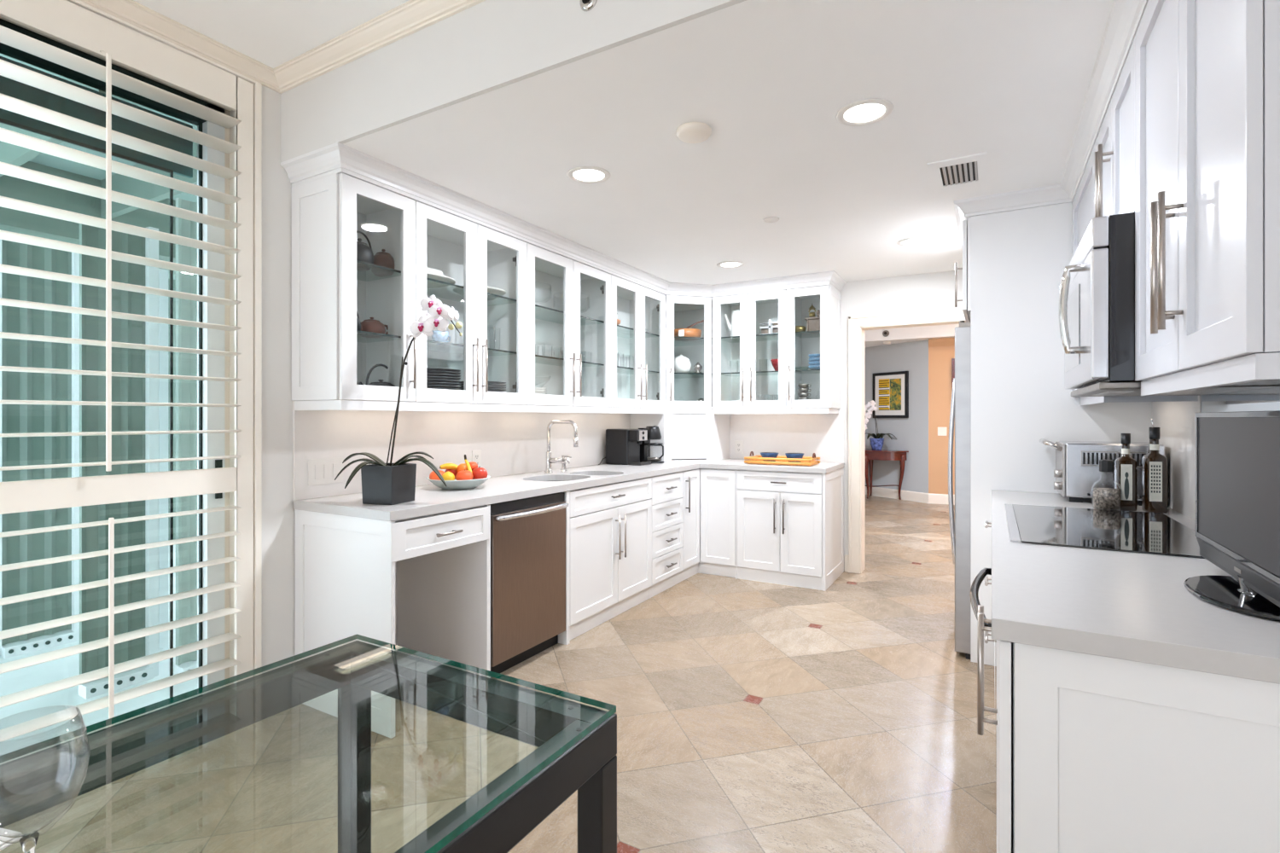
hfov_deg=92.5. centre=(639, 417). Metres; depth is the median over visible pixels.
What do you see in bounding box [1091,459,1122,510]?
salt grinder
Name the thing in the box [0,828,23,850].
napkin
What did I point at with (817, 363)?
bowl
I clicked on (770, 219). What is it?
sprinkler cover
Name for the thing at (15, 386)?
panel
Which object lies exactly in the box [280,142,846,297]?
crown molding
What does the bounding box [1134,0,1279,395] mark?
upper cabinet
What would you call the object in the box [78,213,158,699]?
panel
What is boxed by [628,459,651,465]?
drip tray
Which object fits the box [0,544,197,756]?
window frame
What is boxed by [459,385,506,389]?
plate
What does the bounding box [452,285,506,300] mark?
platter
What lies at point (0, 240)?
panel
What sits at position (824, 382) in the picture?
upper cabinet
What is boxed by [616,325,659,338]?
shelf
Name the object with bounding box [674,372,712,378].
shelf
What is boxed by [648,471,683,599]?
base cabinet
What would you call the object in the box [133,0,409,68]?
ceiling
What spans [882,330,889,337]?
sprinkler
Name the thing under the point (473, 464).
tangerine
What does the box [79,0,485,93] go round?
trim
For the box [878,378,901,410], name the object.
art
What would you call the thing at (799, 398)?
cup
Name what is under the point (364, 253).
teapot
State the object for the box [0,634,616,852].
glass table
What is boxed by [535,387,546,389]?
bowl
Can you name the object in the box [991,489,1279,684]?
countertop
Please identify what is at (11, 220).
wall
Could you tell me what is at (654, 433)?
drip coffee maker
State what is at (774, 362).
bowl
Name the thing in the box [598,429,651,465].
coffee machine
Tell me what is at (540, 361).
shelf
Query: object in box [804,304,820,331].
figurine
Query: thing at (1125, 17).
crown molding
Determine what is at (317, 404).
rail
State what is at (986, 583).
base cabinet
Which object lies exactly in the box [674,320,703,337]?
pan
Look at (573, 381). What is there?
upper cabinet
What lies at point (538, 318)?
shelf
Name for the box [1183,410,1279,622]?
television
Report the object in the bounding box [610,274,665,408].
upper cabinet
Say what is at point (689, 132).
ceiling speaker
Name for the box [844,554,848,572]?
baseboard
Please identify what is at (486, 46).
beam
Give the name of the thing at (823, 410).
rail
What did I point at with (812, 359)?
bowl
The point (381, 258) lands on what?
teapot
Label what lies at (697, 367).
sugar pot
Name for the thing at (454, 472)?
apple
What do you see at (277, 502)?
wall
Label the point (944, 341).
trim
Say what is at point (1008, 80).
ceiling
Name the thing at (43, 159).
ceiling
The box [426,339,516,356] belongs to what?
shelf
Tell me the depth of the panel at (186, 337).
3.13 m
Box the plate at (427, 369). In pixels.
[426,367,460,372]
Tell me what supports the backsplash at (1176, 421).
attached to the wall
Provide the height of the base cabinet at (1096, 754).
0.873 m
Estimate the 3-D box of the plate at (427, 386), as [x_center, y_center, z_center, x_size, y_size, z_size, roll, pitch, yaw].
[-1.097,-0.161,3.263,0.276,0.016,0.276,0,0,30]
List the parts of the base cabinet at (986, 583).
handle, handle, handle, drawer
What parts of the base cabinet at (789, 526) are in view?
door, handle, handle, drawer, handle, door, panel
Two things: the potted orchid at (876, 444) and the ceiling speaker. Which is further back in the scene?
the potted orchid at (876, 444)
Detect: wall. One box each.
[0,76,197,274]
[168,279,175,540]
[261,85,552,674]
[840,269,962,571]
[864,339,928,493]
[928,345,954,494]
[954,202,1151,666]
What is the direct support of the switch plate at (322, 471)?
attached to the backsplash at (509, 443)
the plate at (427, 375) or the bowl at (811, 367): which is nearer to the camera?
the plate at (427, 375)
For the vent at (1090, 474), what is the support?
attached to the toaster oven
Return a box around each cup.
[797,384,810,388]
[797,388,810,393]
[797,392,810,397]
[797,397,810,400]
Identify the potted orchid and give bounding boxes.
[334,294,462,505]
[864,400,894,450]
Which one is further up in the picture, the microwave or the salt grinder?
the microwave
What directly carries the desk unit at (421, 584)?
on the floor
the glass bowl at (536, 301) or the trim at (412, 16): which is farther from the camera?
the glass bowl at (536, 301)
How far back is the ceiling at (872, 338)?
9.19 m
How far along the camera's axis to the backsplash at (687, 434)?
5.28 m
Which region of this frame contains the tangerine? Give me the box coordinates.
[469,461,477,471]
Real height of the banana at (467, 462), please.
0.124 m
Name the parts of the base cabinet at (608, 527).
panel, door, rail, drawer, handle, handle, handle, door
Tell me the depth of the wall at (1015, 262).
3.13 m
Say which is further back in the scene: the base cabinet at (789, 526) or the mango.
the base cabinet at (789, 526)
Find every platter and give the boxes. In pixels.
[426,273,455,288]
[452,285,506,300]
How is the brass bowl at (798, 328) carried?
on the upper cabinet at (824, 382)
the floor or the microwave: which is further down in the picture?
the floor
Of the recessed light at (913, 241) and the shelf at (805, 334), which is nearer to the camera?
the recessed light at (913, 241)
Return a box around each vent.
[927,151,986,192]
[1080,450,1146,498]
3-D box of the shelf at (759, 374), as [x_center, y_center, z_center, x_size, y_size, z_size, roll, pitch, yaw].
[1.016,-0.384,5.335,0.610,0.010,0.350,0,0,30]
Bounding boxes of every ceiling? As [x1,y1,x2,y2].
[0,53,197,279]
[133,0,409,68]
[343,0,1113,285]
[864,324,958,348]
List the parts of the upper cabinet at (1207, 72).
door, handle, handle, light rail, door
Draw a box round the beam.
[280,0,746,162]
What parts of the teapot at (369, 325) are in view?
lid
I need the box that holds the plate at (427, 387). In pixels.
[426,387,460,389]
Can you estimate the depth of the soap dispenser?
4.26 m
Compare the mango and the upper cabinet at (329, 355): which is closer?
the upper cabinet at (329, 355)
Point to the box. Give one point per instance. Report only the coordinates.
(681, 333)
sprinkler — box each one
[579,0,597,11]
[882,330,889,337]
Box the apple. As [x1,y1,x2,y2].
[444,469,457,479]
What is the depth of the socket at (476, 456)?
3.75 m
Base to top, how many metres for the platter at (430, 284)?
0.026 m
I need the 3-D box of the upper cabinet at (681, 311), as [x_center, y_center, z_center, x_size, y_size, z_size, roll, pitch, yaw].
[0.368,-0.561,5.516,0.652,0.966,0.697,0,0,30]
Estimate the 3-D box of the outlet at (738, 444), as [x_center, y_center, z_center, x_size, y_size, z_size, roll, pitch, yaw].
[0.904,0.269,5.595,0.072,0.120,0.008,0,0,30]
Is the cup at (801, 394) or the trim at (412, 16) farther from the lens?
the cup at (801, 394)
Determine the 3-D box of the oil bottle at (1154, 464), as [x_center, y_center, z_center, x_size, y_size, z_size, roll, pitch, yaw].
[2.048,0.206,2.438,0.066,0.338,0.068,0,0,18]
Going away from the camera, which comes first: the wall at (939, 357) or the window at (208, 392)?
the window at (208, 392)
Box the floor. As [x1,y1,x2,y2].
[0,494,996,852]
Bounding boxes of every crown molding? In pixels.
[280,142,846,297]
[953,0,1148,249]
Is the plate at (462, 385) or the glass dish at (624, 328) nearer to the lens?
the plate at (462, 385)
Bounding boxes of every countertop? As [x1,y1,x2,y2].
[293,459,844,521]
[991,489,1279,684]
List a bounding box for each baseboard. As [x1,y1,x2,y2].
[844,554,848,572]
[864,486,954,505]
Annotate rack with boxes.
[759,320,778,334]
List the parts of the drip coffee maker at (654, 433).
carafe handle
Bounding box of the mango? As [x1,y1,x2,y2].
[429,470,444,480]
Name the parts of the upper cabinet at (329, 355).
panel, door, handle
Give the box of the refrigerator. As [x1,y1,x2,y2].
[948,320,970,659]
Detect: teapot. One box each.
[356,230,373,270]
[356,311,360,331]
[358,363,395,386]
[360,317,388,334]
[371,249,394,277]
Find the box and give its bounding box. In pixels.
[678,329,684,337]
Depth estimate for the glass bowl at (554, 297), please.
4.36 m
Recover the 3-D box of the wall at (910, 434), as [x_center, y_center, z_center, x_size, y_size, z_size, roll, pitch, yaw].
[3.738,-0.111,10.495,0.100,2.800,2.790,0,0,-28]
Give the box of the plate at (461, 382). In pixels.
[459,381,506,383]
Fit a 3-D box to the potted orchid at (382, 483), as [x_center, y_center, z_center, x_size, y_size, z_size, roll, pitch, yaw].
[-1.075,-0.087,2.737,0.533,0.925,0.250,0,0,-19]
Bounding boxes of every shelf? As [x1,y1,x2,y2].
[356,260,401,273]
[356,330,401,343]
[426,277,516,301]
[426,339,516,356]
[535,304,604,323]
[535,354,604,366]
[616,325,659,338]
[616,366,659,374]
[674,337,712,346]
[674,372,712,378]
[721,333,778,343]
[721,371,778,377]
[795,330,820,338]
[795,369,820,374]
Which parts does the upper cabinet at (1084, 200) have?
light rail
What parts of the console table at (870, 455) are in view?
leg, leg, leg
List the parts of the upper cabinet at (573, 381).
door, handle, handle, door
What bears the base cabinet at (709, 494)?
on the floor
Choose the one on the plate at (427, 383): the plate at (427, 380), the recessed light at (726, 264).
the plate at (427, 380)
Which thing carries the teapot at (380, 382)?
on the upper cabinet at (329, 355)
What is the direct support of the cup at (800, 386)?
on the cup at (800, 390)
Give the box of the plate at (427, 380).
[426,378,460,383]
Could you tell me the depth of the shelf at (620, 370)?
5.11 m
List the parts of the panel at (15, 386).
post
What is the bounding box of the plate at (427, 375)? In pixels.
[426,373,460,378]
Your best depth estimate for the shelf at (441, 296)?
3.52 m
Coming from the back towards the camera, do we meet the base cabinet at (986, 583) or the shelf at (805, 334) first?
the shelf at (805, 334)
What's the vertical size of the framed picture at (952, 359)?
0.620 m
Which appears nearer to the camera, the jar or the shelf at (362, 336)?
the shelf at (362, 336)
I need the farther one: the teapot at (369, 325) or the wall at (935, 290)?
the wall at (935, 290)
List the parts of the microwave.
handle, door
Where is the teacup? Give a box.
[431,331,450,342]
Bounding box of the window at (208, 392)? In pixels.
[0,18,224,698]
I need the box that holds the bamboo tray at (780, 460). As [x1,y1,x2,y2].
[744,451,820,465]
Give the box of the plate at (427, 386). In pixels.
[426,384,460,388]
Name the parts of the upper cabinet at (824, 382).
handle, panel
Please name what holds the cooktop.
in the countertop at (1126, 606)
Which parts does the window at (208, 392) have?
transom panel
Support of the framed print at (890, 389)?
attached to the wall at (910, 434)
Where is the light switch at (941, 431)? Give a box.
[937,427,946,436]
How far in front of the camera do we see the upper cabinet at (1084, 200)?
2.59 m
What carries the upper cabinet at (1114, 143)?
attached to the wall
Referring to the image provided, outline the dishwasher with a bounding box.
[490,492,568,678]
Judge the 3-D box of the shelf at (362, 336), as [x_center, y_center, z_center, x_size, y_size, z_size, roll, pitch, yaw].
[-1.339,-0.384,2.873,0.304,0.010,0.348,0,0,30]
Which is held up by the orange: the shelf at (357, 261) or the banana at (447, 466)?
the banana at (447, 466)
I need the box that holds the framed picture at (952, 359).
[951,358,954,390]
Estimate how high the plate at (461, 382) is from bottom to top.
0.016 m
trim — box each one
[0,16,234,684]
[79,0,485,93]
[848,307,965,573]
[928,337,954,347]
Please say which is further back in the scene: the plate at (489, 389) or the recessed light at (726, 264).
the recessed light at (726, 264)
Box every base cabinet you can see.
[558,477,651,645]
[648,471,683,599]
[680,468,735,581]
[735,467,843,591]
[977,605,1279,852]
[984,520,994,678]
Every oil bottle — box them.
[1114,433,1137,511]
[1141,427,1167,513]
[1146,418,1154,454]
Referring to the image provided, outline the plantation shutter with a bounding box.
[0,0,261,765]
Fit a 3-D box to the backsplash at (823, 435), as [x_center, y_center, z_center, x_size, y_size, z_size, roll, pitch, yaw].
[0.990,0.149,5.557,1.672,0.453,0.012,0,0,30]
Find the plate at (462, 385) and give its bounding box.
[459,384,506,386]
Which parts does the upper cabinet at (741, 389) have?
door, handle, handle, door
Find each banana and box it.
[439,463,457,470]
[464,454,472,473]
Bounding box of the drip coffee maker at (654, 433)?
[638,425,663,463]
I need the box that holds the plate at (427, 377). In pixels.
[426,376,460,380]
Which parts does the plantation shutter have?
tilt rod, tilt rod, casing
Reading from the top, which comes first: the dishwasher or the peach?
the peach
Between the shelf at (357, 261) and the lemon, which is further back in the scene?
the lemon
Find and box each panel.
[0,239,1,657]
[1,239,79,658]
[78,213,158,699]
[158,268,168,651]
[174,197,197,674]
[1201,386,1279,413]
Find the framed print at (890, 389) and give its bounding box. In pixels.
[872,371,908,418]
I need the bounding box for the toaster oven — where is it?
[1039,438,1164,506]
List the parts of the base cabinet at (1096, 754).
handle, handle, door, door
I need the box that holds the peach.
[455,469,473,480]
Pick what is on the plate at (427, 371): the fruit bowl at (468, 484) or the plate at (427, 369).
the plate at (427, 369)
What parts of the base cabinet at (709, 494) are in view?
handle, door, door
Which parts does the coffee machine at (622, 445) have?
button panel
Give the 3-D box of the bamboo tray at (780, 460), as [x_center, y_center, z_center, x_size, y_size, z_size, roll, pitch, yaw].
[1.152,0.324,4.965,0.537,0.095,0.303,0,0,30]
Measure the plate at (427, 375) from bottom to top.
0.016 m
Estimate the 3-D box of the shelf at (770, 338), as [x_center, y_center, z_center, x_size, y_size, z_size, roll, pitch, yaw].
[1.016,-0.694,5.335,0.610,0.010,0.350,0,0,30]
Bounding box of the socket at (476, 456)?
[474,453,478,459]
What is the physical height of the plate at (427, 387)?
0.016 m
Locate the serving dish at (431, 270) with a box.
[426,267,442,275]
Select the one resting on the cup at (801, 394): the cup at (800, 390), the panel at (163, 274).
the cup at (800, 390)
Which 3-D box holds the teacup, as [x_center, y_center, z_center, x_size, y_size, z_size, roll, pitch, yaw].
[-1.050,-0.421,3.237,0.105,0.065,0.092,0,0,-23]
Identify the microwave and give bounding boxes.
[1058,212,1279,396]
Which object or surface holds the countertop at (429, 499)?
on the base cabinet at (709, 494)
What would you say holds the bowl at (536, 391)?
on the bowl
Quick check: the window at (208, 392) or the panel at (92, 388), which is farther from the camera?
the panel at (92, 388)
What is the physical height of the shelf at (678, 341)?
0.010 m
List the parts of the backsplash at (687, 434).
panel, frame, tambour door, door pull, panel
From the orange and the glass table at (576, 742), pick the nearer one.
the glass table at (576, 742)
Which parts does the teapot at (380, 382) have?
handle, lid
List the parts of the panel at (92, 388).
post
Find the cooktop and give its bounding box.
[1004,503,1204,558]
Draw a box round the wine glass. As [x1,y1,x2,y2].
[0,705,90,852]
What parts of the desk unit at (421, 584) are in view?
panel, panel, drawer, panel, handle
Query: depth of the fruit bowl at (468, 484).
3.17 m
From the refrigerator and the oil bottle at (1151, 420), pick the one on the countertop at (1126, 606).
the oil bottle at (1151, 420)
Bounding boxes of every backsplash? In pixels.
[292,401,630,500]
[630,408,729,462]
[729,408,844,462]
[1151,395,1201,520]
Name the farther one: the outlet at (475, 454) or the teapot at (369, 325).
the outlet at (475, 454)
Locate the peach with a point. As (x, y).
(464, 474)
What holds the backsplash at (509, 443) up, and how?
attached to the wall at (277, 502)
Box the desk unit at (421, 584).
[294,504,490,738]
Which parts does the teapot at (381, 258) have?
lid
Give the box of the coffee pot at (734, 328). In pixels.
[724,309,739,336]
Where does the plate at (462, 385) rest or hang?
on the plate at (489, 386)
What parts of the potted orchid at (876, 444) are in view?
flower, flower, flower, flower, stem, pot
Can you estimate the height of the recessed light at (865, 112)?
0.006 m
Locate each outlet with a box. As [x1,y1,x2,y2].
[471,450,480,467]
[735,441,742,453]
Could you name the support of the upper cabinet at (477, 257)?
attached to the wall at (277, 502)
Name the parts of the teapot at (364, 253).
lid, handle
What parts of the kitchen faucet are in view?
spout, lever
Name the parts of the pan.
handle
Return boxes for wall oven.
[969,567,996,817]
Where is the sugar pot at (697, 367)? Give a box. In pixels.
[693,362,702,372]
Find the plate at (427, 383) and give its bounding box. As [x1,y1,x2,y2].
[426,382,460,385]
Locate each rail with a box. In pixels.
[294,400,663,413]
[713,407,838,413]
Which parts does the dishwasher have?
kick plate, handle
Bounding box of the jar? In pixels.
[674,354,691,372]
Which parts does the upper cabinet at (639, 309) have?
door, handle, handle, door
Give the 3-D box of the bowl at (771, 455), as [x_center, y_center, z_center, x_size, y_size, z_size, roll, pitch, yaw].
[1.057,0.322,5.008,0.152,0.074,0.152,0,0,30]
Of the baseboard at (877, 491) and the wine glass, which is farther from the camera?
the baseboard at (877, 491)
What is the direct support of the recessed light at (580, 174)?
in the ceiling at (1008, 80)
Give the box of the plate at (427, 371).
[426,370,460,374]
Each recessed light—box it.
[566,166,610,183]
[716,261,744,267]
[836,98,894,126]
[896,237,930,246]
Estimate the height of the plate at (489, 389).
0.016 m
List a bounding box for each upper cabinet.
[291,173,416,401]
[415,201,526,405]
[524,243,610,407]
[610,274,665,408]
[665,295,713,409]
[712,290,786,408]
[786,285,840,408]
[1072,144,1197,405]
[1094,37,1134,217]
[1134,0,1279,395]
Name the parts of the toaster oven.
handle, knob, knob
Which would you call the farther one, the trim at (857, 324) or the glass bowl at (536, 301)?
the trim at (857, 324)
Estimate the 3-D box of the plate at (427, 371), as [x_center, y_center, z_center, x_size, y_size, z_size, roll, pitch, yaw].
[-1.097,-0.233,3.263,0.276,0.016,0.276,0,0,30]
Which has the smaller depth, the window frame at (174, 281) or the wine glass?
the wine glass
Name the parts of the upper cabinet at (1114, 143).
handle, door, handle, door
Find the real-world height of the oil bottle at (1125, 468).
0.312 m
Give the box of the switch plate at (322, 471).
[308,457,343,485]
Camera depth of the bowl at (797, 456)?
4.85 m
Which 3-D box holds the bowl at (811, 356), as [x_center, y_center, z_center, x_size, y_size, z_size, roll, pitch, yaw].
[1.451,-0.498,5.012,0.148,0.038,0.148,0,0,30]
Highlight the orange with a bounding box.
[456,463,467,472]
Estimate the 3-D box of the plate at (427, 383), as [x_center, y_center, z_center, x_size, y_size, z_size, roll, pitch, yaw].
[-1.097,-0.175,3.263,0.276,0.016,0.276,0,0,30]
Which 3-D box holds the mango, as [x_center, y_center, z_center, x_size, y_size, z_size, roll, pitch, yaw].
[-1.065,0.311,3.231,0.094,0.070,0.084,0,0,30]
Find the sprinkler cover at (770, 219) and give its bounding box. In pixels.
[763,216,779,222]
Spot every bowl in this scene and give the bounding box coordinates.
[425,475,490,489]
[535,284,551,308]
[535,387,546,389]
[535,389,546,392]
[552,292,589,313]
[760,452,779,461]
[770,359,778,371]
[785,453,803,462]
[795,325,806,331]
[808,354,820,358]
[808,357,820,361]
[808,360,820,365]
[808,365,820,369]
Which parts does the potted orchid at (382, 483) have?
pot, flower, stem, flower, flower, flower, flower, flower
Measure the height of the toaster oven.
0.273 m
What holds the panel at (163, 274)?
on the window frame at (28, 677)
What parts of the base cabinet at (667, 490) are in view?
drawer, drawer, drawer, drawer, handle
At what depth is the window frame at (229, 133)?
2.65 m
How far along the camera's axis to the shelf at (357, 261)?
2.82 m
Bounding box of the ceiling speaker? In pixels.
[675,122,711,143]
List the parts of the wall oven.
handle, door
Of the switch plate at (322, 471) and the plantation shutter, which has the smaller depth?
the plantation shutter
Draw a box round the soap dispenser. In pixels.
[560,455,571,471]
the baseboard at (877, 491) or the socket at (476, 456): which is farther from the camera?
the baseboard at (877, 491)
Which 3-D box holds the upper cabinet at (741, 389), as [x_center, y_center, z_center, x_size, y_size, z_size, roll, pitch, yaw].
[0.999,-0.561,5.305,0.648,0.966,0.434,0,0,30]
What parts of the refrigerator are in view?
handle, door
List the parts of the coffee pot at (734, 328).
spout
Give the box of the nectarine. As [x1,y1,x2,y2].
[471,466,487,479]
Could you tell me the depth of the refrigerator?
3.29 m
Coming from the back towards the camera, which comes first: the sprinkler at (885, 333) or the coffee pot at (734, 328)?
the sprinkler at (885, 333)
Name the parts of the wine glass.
stem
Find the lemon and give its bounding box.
[442,471,455,480]
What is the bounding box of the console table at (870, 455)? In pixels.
[864,448,908,500]
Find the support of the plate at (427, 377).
on the plate at (427, 380)
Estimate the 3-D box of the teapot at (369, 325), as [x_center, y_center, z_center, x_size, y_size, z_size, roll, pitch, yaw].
[-1.288,-0.437,2.950,0.152,0.096,0.127,0,0,-21]
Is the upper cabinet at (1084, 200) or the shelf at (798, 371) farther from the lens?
the shelf at (798, 371)
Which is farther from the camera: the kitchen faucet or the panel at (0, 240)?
the kitchen faucet
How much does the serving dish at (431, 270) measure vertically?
0.051 m
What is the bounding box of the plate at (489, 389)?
[460,388,506,391]
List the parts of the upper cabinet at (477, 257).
door, handle, handle, door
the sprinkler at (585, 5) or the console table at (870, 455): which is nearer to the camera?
the sprinkler at (585, 5)
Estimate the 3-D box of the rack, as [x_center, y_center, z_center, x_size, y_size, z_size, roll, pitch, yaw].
[1.120,-0.761,5.189,0.200,0.125,0.124,0,0,30]
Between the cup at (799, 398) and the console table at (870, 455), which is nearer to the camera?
the cup at (799, 398)
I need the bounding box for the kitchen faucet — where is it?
[544,419,578,473]
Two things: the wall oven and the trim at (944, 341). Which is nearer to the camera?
the wall oven
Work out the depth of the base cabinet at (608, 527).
3.84 m
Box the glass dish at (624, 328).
[616,327,648,334]
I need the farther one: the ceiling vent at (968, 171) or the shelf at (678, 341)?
the shelf at (678, 341)

